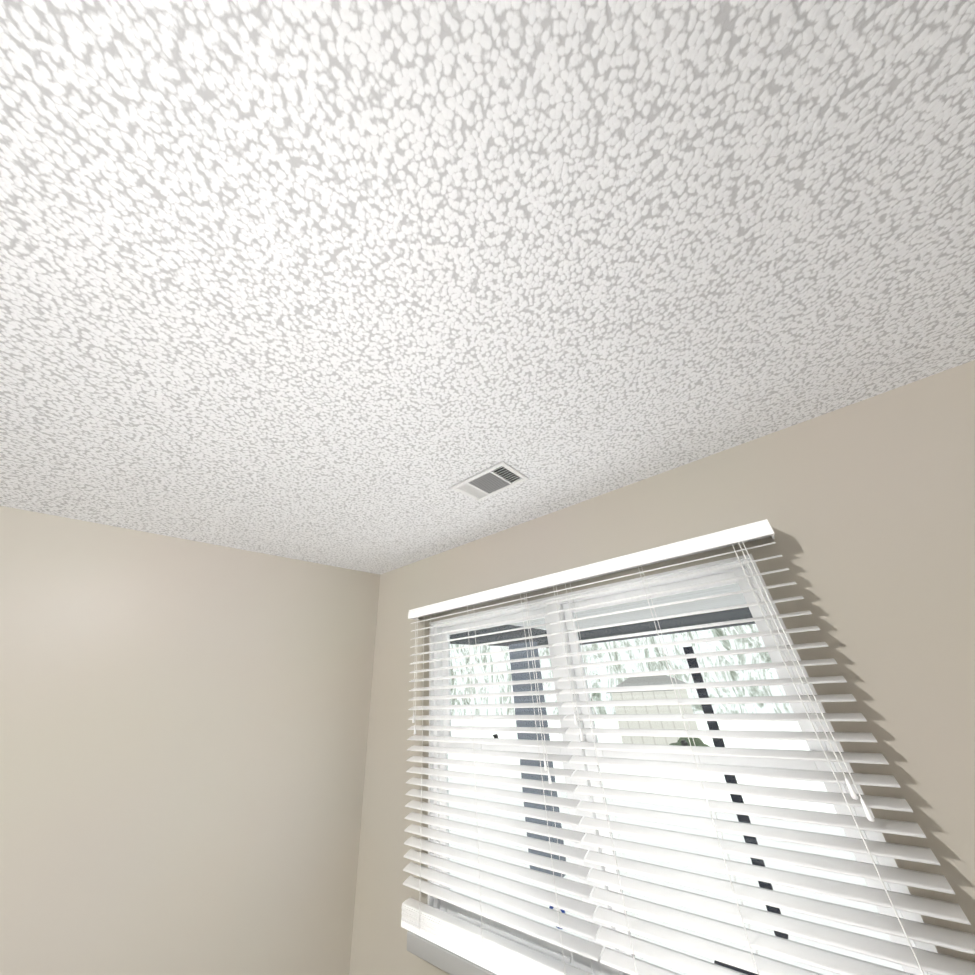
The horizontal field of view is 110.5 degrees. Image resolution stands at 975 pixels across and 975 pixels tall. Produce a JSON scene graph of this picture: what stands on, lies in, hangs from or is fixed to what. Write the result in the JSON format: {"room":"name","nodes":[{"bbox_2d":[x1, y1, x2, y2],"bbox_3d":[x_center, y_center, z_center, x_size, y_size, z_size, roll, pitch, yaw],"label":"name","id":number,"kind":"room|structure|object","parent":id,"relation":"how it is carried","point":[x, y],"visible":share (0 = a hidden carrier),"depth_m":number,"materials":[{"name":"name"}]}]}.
{"room":"empty bedroom","nodes":[
{"label":"empty bedroom","id":0,"kind":"room"},
{"bbox_2d":[0,506,379,974],"bbox_3d":[-1.834,1.220,0.861,0.140,2.490,3.630,-25,-34,31],"label":"wall","id":1,"kind":"structure","parent":0,"point":[184,724],"depth_m":1.48,"materials":[{"name":"beige paint"}]},
{"bbox_2d":[0,0,974,574],"bbox_3d":[-0.421,-0.601,0.474,4.030,0.100,3.630,-25,-34,31],"label":"ceiling","id":2,"kind":"structure","parent":0,"point":[358,284],"depth_m":0.67,"materials":[{"name":"white paint"}]},
{"bbox_2d":[451,461,527,500],"bbox_3d":[0.009,-0.020,1.475,0.286,0.010,0.188,-25,-34,31],"label":"ceiling vent","id":3,"kind":"object","parent":2,"relation":"in","point":[493,479],"visible":1,"depth_m":1.46,"materials":[{"name":"white metal"}]},
{"bbox_2d":[349,360,974,974],"bbox_3d":[0.823,1.090,1.040,3.890,2.490,0.140,-25,-34,31],"label":"wall","id":4,"kind":"structure","parent":0,"point":[865,508],"depth_m":1.11,"materials":[{"name":"beige paint"}]},
{"bbox_2d":[407,931,496,974],"bbox_3d":[0.387,1.653,1.024,1.821,0.058,0.108,-25,-34,31],"label":"window sill","id":5,"kind":"structure","parent":4,"relation":"attached to","point":[442,958],"depth_m":1.35,"materials":[{"name":"white paint"}]},
{"bbox_2d":[427,554,937,974],"bbox_3d":[0.379,1.113,1.403,1.701,1.268,0.108,-25,-34,31],"label":"double-hung window","id":6,"kind":"structure","parent":4,"relation":"in","point":[556,952],"depth_m":1.33,"materials":[{"name":"white plastic"}]},
{"bbox_2d":[401,519,974,974],"bbox_3d":[0.306,1.041,1.359,1.883,1.343,0.089,-25,-34,31],"label":"window blind","id":7,"kind":"object","parent":4,"relation":"attached to","point":[495,953],"visible":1,"depth_m":1.12,"materials":[{"name":"white plastic"},{"name":"wood"},{"name":"steel"}]},
{"label":"outside","id":8,"kind":"structure","parent":0,"visible":0},
{"bbox_2d":[448,720,836,813],"bbox_3d":[8.047,8.566,12.359,30.000,0.100,29.860,-25,-34,31],"label":"ground","id":9,"kind":"structure","parent":8,"point":[727,797],"depth_m":8.08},
{"bbox_2d":[450,624,792,714],"bbox_3d":[8.193,3.465,16.056,30.000,12.350,0.100,-25,-34,31],"label":"trees","id":10,"kind":"object","parent":9,"relation":"on","point":[705,647],"depth_m":15.01,"materials":[{"name":"plant"}]},
{"bbox_2d":[607,675,701,744],"bbox_3d":[4.624,6.130,9.363,1.760,1.770,2.100,-25,-34,31],"label":"shed","id":11,"kind":"object","parent":9,"relation":"on","point":[655,724],"depth_m":8.73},
{"bbox_2d":[448,778,914,974],"bbox_3d":[1.436,3.724,2.931,11.000,0.230,5.060,-25,-34,31],"label":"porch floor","id":12,"kind":"structure","parent":9,"relation":"on","point":[767,822],"depth_m":3.38,"materials":[{"name":"white"}]},
{"bbox_2d":[509,642,787,938],"bbox_3d":[1.254,2.706,3.537,2.170,2.160,0.160,-25,-34,31],"label":"porch column","id":13,"kind":"structure","parent":12,"relation":"on","point":[714,724],"depth_m":3.74,"materials":[{"name":"black"}]},
{"bbox_2d":[450,607,755,647],"bbox_3d":[2.740,0.935,3.075,7.145,0.260,4.999,-25,-34,31],"label":"beam","id":14,"kind":"structure","parent":13,"relation":"on","point":[686,620],"depth_m":5.26,"materials":[{"name":"grey"}]},
{"bbox_2d":[508,583,746,628],"bbox_3d":[2.904,0.749,3.117,6.800,0.080,5.160,-25,-34,31],"label":"porch roof","id":15,"kind":"structure","parent":14,"relation":"on","point":[668,599],"depth_m":4.45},
{"bbox_2d":[714,960,757,974],"bbox_3d":[0.986,1.868,0.729,0.554,0.948,0.110,-25,-34,31],"label":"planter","id":16,"kind":"object","parent":12,"relation":"on","point":[736,968],"depth_m":1.08,"materials":[{"name":"black"}]},
{"bbox_2d":[669,737,708,746],"bbox_3d":[4.440,5.756,7.418,0.974,0.570,0.599,-25,-34,31],"label":"bush","id":17,"kind":"object","parent":9,"relation":"on","point":[699,742],"depth_m":7.34,"materials":[{"name":"green plant"}]}
]}

